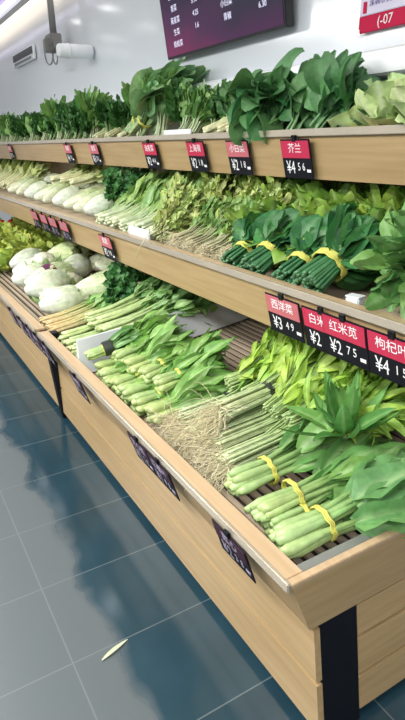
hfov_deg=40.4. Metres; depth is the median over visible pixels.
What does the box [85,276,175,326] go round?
bunch
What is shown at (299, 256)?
bunch
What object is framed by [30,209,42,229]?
price tag
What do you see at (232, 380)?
spinach
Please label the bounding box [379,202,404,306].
leafy greens
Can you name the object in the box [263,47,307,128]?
bunch
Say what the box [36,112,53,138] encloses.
leafy greens
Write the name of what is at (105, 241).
price tag
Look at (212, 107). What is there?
bunch
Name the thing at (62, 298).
cabbage
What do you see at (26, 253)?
cabbage
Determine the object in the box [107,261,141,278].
greens
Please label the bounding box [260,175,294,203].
bunch
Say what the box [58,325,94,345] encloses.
bunch
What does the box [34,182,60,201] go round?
cabbage
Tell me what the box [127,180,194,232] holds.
bunch
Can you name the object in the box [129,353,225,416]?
leaf lettuce
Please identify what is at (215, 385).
bok choy
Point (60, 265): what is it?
cabbage
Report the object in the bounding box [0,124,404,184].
shelf
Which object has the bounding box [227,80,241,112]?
bunch
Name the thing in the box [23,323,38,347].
price tag
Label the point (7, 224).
lettuce
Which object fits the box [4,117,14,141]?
leafy greens
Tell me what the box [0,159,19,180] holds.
greens
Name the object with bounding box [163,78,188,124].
leafy greens
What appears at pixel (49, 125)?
leafy greens
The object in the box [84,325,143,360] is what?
greens
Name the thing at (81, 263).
cabbage
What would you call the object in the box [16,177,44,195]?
cabbage
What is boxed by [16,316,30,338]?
price tag
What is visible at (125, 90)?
leafy greens
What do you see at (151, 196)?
bunch
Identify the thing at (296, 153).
price tag
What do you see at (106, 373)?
leaf lettuce
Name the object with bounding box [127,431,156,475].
price tag
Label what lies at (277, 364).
spinach
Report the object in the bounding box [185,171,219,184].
bunch
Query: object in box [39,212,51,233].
price tag
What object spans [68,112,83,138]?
leafy greens
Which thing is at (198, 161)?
price tag
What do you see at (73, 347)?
bunch
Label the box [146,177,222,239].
bunch
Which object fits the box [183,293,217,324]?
leafy greens
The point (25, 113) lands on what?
leafy greens
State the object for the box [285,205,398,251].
lettuce
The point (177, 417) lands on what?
greens
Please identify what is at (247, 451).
greens
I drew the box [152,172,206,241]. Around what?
bunch
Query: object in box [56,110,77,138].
leafy greens
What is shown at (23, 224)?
lettuce
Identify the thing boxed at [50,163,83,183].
greens
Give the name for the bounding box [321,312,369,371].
price tag
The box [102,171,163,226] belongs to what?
bunch
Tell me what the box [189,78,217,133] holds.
leafy greens
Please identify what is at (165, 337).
leaf lettuce
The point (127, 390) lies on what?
leaf lettuce
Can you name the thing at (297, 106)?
bunch
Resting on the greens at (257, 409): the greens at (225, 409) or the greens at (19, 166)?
the greens at (225, 409)
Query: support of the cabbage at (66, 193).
on the shelf at (240, 290)
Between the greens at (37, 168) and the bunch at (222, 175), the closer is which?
the bunch at (222, 175)
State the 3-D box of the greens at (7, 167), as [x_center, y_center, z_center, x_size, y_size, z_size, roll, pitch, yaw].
[-2.601,-2.546,7.358,0.500,0.402,0.325,-6,22,-12]
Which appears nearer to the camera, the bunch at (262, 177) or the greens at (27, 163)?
the bunch at (262, 177)
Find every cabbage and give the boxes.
[7,176,37,193]
[9,248,41,268]
[11,262,44,287]
[12,257,31,274]
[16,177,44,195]
[24,181,51,199]
[24,260,75,285]
[24,269,69,297]
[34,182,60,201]
[39,285,88,313]
[42,182,69,203]
[43,173,57,181]
[47,241,91,255]
[48,242,84,260]
[52,186,84,207]
[63,187,105,210]
[64,253,91,277]
[73,189,104,213]
[75,270,122,296]
[78,183,91,188]
[84,193,119,216]
[88,181,104,187]
[89,253,103,271]
[95,255,127,270]
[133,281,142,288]
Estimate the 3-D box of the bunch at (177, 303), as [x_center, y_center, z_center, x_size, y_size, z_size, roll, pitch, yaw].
[-0.286,-0.337,3.300,0.662,0.302,0.316,-4,22,-8]
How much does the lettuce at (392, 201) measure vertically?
0.228 m
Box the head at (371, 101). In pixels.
[327,72,404,126]
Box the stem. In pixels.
[136,230,157,257]
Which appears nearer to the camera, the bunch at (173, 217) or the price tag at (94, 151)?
the bunch at (173, 217)
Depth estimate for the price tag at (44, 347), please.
3.26 m
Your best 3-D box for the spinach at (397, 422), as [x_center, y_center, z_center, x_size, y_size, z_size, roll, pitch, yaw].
[0.634,0.131,1.992,0.420,0.299,0.409,9,24,23]
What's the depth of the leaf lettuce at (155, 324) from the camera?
2.87 m
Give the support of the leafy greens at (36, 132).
on the shelf at (366, 154)
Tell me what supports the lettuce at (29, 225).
in the bin
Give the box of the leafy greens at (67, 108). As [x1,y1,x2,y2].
[61,99,82,138]
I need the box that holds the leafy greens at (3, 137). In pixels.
[0,122,5,141]
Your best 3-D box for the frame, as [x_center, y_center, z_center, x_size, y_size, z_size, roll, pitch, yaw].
[-0.749,-1.132,5.224,0.036,1.680,8.140,-13,25,-28]
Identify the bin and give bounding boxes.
[0,249,97,417]
[37,318,404,719]
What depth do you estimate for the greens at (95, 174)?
4.87 m
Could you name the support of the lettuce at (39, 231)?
on the bin
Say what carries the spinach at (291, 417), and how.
on the greens at (247, 451)
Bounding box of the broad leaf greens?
[278,370,402,440]
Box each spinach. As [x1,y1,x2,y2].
[224,326,295,389]
[241,333,314,390]
[262,336,351,418]
[281,350,393,427]
[331,370,404,444]
[365,376,403,433]
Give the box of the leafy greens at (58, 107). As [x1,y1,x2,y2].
[51,101,76,138]
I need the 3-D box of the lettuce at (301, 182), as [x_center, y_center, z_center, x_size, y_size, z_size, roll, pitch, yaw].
[0.422,-0.789,2.724,0.518,0.228,0.480,19,29,41]
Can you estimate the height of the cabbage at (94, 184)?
0.184 m
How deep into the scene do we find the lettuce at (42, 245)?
5.51 m
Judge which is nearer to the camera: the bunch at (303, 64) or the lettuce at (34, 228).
the bunch at (303, 64)
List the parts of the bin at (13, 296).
price rail, panel, panel, leg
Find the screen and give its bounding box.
[159,0,293,59]
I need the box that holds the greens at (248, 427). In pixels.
[174,372,312,472]
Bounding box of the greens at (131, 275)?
[113,266,151,286]
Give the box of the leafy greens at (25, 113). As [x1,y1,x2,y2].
[20,111,36,139]
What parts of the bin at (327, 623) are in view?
price rail, panel, panel, leg, panel, panel, panel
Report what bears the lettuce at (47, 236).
in the bin
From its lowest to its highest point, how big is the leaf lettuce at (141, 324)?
0.242 m
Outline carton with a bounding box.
[345,293,365,305]
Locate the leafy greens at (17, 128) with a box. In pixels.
[14,122,24,140]
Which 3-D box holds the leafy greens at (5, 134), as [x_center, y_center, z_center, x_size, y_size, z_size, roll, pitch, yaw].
[-2.458,-2.927,7.074,0.233,0.296,0.221,18,29,40]
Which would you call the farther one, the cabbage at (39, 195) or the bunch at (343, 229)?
the cabbage at (39, 195)
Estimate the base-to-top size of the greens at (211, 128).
0.266 m
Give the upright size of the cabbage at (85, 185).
0.188 m
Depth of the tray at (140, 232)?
3.17 m
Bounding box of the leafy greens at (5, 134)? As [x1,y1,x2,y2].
[1,124,9,141]
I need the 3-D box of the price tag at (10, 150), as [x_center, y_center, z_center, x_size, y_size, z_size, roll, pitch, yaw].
[-2.295,-2.495,6.582,0.050,0.174,0.190,-13,25,-28]
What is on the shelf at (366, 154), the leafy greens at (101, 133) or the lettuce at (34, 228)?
the leafy greens at (101, 133)
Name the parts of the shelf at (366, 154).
price rail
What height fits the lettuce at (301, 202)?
0.222 m
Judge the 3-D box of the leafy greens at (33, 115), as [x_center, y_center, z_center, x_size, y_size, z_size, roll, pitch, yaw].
[-1.697,-2.511,5.933,0.279,0.331,0.284,-1,22,1]
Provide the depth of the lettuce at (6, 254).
5.35 m
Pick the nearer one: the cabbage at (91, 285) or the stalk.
the stalk
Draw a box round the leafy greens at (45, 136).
[37,110,53,139]
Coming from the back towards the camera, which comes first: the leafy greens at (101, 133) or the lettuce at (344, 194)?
the leafy greens at (101, 133)
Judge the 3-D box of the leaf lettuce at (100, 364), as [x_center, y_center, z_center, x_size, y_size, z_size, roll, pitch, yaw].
[-0.335,-0.063,2.953,0.473,0.273,0.313,-16,26,-33]
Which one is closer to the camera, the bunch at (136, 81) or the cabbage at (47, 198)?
the bunch at (136, 81)
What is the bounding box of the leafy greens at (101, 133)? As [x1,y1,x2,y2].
[93,128,104,137]
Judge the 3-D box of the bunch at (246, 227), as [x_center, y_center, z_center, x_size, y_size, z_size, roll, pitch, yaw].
[0.220,-0.525,2.442,0.310,0.256,0.285,-8,23,-18]
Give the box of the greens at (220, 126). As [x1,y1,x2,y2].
[216,120,228,132]
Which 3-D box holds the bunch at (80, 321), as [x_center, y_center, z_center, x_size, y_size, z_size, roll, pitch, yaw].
[-0.742,-0.318,3.686,0.598,0.225,0.222,-12,24,-25]
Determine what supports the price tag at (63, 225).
attached to the shelf at (240, 290)
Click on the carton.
(359, 299)
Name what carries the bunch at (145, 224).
on the shelf at (240, 290)
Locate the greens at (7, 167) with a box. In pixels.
[0,159,12,176]
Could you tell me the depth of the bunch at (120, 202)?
3.84 m
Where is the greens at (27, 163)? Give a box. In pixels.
[5,160,32,188]
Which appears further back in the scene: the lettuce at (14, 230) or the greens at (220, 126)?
the lettuce at (14, 230)
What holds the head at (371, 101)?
on the shelf at (366, 154)
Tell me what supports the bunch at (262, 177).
on the bunch at (217, 179)
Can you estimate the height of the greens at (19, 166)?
0.402 m
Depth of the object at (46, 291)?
4.01 m
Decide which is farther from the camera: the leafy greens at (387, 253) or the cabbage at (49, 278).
the cabbage at (49, 278)
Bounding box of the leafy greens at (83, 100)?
[74,84,112,137]
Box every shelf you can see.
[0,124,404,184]
[0,187,404,341]
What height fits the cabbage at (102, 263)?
0.208 m
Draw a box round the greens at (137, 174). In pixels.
[122,167,157,188]
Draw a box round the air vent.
[13,44,35,68]
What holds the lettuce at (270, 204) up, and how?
on the bunch at (275, 190)
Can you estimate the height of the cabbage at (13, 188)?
0.185 m
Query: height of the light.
0.795 m
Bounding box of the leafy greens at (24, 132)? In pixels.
[19,120,30,140]
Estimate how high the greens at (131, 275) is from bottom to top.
0.343 m
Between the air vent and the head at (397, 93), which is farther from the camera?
the air vent
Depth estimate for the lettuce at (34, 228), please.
6.39 m
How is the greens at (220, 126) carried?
on the shelf at (366, 154)
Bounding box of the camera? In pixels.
[56,43,93,58]
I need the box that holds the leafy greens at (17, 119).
[14,115,29,138]
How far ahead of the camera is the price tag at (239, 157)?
2.67 m
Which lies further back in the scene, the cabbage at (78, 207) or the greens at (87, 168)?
the greens at (87, 168)
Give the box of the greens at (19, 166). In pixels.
[0,160,23,188]
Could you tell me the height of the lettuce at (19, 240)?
0.252 m
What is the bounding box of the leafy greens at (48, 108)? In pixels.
[40,94,73,138]
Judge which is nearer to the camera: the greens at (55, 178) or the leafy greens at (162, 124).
the leafy greens at (162, 124)
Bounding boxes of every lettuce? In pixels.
[0,222,17,231]
[0,226,21,235]
[0,228,26,242]
[0,242,15,249]
[0,245,16,271]
[3,229,34,244]
[7,233,44,250]
[11,217,24,226]
[15,220,29,233]
[17,223,33,231]
[17,239,52,252]
[27,224,38,234]
[33,229,45,235]
[33,232,56,244]
[46,236,66,248]
[94,318,152,377]
[98,343,148,387]
[109,339,191,395]
[110,303,175,358]
[112,316,182,362]
[119,347,173,404]
[124,314,195,373]
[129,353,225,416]
[137,327,224,383]
[223,195,281,233]
[224,175,285,210]
[241,199,315,246]
[260,178,310,201]
[271,198,339,263]
[275,180,351,206]
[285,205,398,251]
[300,181,369,213]
[338,183,402,214]
[387,187,404,211]
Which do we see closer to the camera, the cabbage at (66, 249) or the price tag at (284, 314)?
the price tag at (284, 314)
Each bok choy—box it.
[144,351,234,423]
[152,330,238,391]
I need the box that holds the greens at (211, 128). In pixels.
[202,116,227,132]
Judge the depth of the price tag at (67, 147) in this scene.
4.79 m
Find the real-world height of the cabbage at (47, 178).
0.188 m
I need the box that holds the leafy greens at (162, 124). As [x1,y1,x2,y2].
[141,67,183,134]
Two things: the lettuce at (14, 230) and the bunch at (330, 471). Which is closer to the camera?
the bunch at (330, 471)
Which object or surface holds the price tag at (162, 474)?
attached to the bin at (327, 623)
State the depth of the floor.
2.17 m
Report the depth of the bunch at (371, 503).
1.64 m
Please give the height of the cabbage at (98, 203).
0.188 m
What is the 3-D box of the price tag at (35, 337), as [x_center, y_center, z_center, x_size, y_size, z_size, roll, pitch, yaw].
[-1.035,-0.108,3.462,0.053,0.150,0.185,-13,25,-28]
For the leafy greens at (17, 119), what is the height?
0.320 m
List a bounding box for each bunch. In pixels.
[38,292,104,326]
[44,290,106,329]
[48,301,116,333]
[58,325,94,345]
[63,330,103,349]
[69,302,154,356]
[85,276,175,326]
[93,281,177,331]
[95,184,140,224]
[100,287,202,331]
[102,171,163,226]
[109,174,174,227]
[118,184,163,232]
[124,66,161,134]
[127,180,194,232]
[128,60,181,135]
[135,172,197,229]
[141,170,190,207]
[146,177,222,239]
[150,57,209,134]
[151,170,170,182]
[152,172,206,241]
[162,195,225,249]
[177,194,241,254]
[184,171,215,182]
[184,172,225,212]
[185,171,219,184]
[188,195,255,259]
[189,85,210,132]
[190,173,240,231]
[196,173,241,191]
[199,83,220,123]
[210,78,230,117]
[210,201,264,261]
[215,175,263,223]
[219,68,284,145]
[219,174,242,198]
[221,211,261,267]
[224,408,382,496]
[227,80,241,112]
[232,175,264,197]
[236,69,286,126]
[240,205,305,274]
[244,431,404,526]
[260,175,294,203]
[262,481,346,537]
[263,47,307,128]
[268,444,404,559]
[271,214,323,285]
[273,70,338,129]
[283,73,306,129]
[291,202,381,292]
[297,49,367,82]
[304,49,380,127]
[330,51,368,127]
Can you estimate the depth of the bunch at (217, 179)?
2.97 m
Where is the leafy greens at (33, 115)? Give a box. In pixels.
[28,111,42,127]
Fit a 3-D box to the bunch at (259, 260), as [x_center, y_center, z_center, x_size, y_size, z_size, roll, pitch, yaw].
[0.346,-0.494,2.287,0.318,0.290,0.357,11,25,28]
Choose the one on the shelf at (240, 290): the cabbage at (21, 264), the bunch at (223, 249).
the bunch at (223, 249)
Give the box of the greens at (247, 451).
[178,384,321,491]
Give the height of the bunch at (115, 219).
0.332 m
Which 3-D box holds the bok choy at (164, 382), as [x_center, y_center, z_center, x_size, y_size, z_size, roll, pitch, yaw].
[-0.042,-0.004,2.604,0.410,0.254,0.284,-4,22,-8]
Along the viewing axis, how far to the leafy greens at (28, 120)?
6.04 m
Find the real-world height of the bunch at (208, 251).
0.322 m
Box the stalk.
[102,639,127,659]
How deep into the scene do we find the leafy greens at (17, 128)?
6.43 m
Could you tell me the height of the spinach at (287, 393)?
0.334 m
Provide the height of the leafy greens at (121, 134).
0.234 m
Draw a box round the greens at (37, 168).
[10,160,51,185]
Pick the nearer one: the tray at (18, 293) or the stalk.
the stalk
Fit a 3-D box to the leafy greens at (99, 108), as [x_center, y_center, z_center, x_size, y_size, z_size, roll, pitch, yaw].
[-0.726,-1.915,4.387,0.277,0.328,0.281,-17,27,-35]
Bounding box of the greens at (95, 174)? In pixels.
[69,165,110,185]
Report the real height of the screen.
0.759 m
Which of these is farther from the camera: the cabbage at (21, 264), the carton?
the cabbage at (21, 264)
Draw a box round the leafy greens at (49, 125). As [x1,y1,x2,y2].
[44,117,56,139]
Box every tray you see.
[0,255,94,342]
[128,225,155,241]
[145,320,404,561]
[163,129,191,134]
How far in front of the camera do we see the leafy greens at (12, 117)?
6.61 m
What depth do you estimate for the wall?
4.46 m
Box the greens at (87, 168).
[60,164,97,183]
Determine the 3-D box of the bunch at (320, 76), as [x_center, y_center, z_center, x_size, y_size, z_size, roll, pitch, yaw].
[0.545,-1.096,2.280,0.267,0.334,0.346,-13,25,-28]
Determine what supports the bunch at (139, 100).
on the shelf at (366, 154)
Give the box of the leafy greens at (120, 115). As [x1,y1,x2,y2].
[103,94,131,136]
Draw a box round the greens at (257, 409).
[151,403,264,461]
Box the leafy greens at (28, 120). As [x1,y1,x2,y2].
[25,116,35,140]
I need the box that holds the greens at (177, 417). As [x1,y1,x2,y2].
[145,353,273,439]
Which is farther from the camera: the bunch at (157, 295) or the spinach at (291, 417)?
the bunch at (157, 295)
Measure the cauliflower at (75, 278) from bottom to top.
0.186 m
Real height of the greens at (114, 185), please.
0.361 m
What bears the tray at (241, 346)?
on the bin at (327, 623)
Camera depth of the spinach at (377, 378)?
1.98 m
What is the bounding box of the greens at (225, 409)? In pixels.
[179,349,317,438]
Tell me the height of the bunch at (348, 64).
0.303 m
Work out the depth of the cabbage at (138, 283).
3.73 m
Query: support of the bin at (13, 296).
on the floor
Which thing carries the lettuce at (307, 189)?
on the lettuce at (301, 202)
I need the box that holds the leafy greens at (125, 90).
[121,81,148,135]
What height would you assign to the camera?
0.124 m
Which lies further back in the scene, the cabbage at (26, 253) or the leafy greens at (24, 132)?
the leafy greens at (24, 132)
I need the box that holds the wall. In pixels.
[0,0,404,221]
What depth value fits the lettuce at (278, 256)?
2.20 m
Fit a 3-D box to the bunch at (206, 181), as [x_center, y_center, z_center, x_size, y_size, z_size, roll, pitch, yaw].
[0.013,-0.891,3.115,0.324,0.343,0.363,0,22,3]
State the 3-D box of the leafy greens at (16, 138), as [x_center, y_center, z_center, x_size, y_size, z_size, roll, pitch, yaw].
[-2.214,-2.757,6.662,0.221,0.282,0.230,-17,27,-35]
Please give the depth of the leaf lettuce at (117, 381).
2.70 m
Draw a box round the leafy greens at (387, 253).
[350,210,404,318]
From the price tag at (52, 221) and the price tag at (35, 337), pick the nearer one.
the price tag at (35, 337)
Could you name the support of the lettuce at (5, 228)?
in the bin
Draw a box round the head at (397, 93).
[372,86,404,124]
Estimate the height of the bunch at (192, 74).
0.451 m
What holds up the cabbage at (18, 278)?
in the bin at (13, 296)
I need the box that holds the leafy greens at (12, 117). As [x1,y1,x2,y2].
[9,113,19,129]
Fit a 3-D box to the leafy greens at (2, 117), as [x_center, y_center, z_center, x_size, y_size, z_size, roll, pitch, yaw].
[-2.500,-3.042,7.204,0.320,0.408,0.324,-13,25,-28]
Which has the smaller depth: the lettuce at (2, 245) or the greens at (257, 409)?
the greens at (257, 409)
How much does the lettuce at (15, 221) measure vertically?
0.234 m
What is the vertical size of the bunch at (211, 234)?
0.310 m
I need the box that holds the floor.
[0,333,404,719]
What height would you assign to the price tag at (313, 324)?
0.174 m
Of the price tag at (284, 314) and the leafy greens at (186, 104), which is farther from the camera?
the leafy greens at (186, 104)
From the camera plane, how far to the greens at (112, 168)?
4.14 m
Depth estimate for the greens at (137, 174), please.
4.06 m
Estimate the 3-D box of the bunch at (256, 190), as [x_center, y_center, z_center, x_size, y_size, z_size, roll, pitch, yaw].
[0.244,-0.770,2.773,0.349,0.362,0.313,-14,25,-30]
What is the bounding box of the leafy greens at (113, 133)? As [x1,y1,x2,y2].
[105,127,120,136]
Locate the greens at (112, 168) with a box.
[110,166,132,183]
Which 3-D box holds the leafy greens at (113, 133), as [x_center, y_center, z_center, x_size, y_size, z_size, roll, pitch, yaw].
[-0.643,-1.858,4.342,0.290,0.249,0.202,-9,23,-19]
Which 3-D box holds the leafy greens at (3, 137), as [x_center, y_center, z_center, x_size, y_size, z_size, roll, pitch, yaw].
[-2.579,-3.014,7.275,0.286,0.315,0.223,16,27,37]
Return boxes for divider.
[76,303,249,371]
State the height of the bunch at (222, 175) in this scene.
0.313 m
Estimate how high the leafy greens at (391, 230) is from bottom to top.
0.362 m
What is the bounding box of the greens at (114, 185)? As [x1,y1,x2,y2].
[99,168,134,212]
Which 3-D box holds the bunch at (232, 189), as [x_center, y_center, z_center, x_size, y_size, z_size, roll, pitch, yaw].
[0.168,-0.989,3.292,0.324,0.343,0.363,-3,22,-4]
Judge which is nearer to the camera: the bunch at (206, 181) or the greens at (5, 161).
the bunch at (206, 181)
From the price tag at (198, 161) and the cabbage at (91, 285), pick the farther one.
the cabbage at (91, 285)
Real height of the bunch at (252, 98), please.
0.322 m
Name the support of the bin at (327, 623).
on the floor
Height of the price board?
0.154 m
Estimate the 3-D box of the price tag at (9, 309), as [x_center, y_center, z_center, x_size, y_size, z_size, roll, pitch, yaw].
[-1.379,-0.318,4.007,0.053,0.150,0.185,-13,25,-28]
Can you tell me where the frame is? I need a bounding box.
[40,161,404,326]
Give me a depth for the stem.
2.89 m
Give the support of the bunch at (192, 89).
on the shelf at (366, 154)
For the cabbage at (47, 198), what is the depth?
4.92 m
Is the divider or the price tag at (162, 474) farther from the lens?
the divider
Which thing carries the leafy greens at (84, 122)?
on the shelf at (366, 154)
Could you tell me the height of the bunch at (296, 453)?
0.250 m
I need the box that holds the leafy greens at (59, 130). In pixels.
[52,113,64,139]
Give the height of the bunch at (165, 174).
0.313 m
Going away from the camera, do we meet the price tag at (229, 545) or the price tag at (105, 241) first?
the price tag at (229, 545)
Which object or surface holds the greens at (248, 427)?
in the bin at (327, 623)
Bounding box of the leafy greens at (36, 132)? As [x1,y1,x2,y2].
[31,118,42,140]
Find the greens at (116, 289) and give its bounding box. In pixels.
[101,270,135,304]
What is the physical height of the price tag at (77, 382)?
0.150 m
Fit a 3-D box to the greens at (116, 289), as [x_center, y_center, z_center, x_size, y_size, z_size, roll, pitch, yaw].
[-0.572,-0.448,3.722,0.284,0.343,0.276,1,22,5]
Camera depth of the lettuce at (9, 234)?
6.10 m
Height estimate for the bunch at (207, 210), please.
0.302 m
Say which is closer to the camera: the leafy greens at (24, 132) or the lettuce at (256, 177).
the lettuce at (256, 177)
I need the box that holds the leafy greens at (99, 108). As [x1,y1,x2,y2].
[91,97,114,137]
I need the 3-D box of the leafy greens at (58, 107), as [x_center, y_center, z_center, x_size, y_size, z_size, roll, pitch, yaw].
[-1.209,-2.231,5.155,0.311,0.369,0.316,1,22,6]
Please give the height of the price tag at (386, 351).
0.174 m
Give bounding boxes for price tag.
[7,144,14,158]
[7,306,20,327]
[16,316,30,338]
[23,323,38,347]
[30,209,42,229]
[31,331,46,356]
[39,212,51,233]
[39,340,56,367]
[47,215,61,237]
[58,219,72,242]
[63,142,75,162]
[69,370,90,403]
[88,141,102,164]
[98,233,116,261]
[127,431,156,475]
[142,139,161,168]
[147,451,179,500]
[186,138,209,171]
[212,518,255,582]
[225,140,253,174]
[265,292,304,342]
[280,135,313,178]
[301,305,343,360]
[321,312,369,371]
[366,327,404,386]
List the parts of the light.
light panel, ceiling bracket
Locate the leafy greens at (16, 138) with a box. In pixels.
[10,120,19,141]
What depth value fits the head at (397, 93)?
1.88 m
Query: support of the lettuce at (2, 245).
in the bin
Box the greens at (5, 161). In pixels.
[0,158,8,172]
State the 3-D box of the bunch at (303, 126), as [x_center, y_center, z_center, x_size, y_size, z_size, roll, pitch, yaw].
[0.484,-1.236,2.645,0.305,0.300,0.344,-11,24,-24]
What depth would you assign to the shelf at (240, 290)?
2.52 m
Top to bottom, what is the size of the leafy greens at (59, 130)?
0.301 m
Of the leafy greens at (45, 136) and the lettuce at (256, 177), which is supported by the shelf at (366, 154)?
the leafy greens at (45, 136)
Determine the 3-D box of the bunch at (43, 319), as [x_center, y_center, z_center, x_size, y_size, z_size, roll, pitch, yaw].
[-0.854,-0.386,3.863,0.598,0.225,0.222,-10,23,-21]
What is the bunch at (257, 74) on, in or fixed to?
on the shelf at (366, 154)
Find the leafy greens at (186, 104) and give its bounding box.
[176,82,192,128]
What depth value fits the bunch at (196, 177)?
3.51 m
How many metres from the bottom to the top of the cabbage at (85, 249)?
0.209 m
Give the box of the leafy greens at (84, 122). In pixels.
[77,112,101,138]
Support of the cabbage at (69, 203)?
on the shelf at (240, 290)
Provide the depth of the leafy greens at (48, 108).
5.29 m
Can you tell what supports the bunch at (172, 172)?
on the bunch at (115, 219)
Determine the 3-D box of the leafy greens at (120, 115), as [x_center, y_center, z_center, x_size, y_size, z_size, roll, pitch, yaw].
[-0.573,-1.820,4.135,0.286,0.332,0.262,7,23,19]
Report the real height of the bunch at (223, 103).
0.288 m
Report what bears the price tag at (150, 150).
attached to the shelf at (366, 154)
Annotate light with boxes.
[0,0,61,65]
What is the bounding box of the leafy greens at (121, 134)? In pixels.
[117,131,130,136]
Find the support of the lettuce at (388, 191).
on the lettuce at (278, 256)
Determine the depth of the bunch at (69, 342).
3.32 m
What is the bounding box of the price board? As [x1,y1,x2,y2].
[355,0,404,34]
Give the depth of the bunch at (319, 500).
1.75 m
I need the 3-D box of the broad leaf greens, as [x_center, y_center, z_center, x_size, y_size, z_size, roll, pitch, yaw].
[0.446,0.167,1.872,0.407,0.242,0.295,-2,22,-3]
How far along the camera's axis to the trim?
2.29 m
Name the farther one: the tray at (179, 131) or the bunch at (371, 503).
the tray at (179, 131)
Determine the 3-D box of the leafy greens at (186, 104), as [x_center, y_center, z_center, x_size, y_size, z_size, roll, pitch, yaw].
[-0.022,-1.486,3.290,0.279,0.318,0.249,4,22,13]
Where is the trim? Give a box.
[20,44,404,118]
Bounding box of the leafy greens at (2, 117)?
[0,111,15,132]
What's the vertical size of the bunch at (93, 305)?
0.239 m
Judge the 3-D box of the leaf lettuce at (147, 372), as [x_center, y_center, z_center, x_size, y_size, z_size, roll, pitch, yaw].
[-0.120,-0.054,2.735,0.425,0.239,0.317,-5,22,-9]
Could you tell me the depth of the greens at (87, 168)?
5.10 m
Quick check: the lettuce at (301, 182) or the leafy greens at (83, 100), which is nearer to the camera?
the lettuce at (301, 182)
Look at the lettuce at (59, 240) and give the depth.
5.62 m
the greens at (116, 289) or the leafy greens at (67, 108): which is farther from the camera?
the leafy greens at (67, 108)
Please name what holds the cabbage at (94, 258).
on the bin at (13, 296)
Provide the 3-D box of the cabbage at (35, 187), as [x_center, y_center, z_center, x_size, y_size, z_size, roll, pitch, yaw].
[-1.609,-1.670,5.431,0.296,0.188,0.183,-6,22,-13]

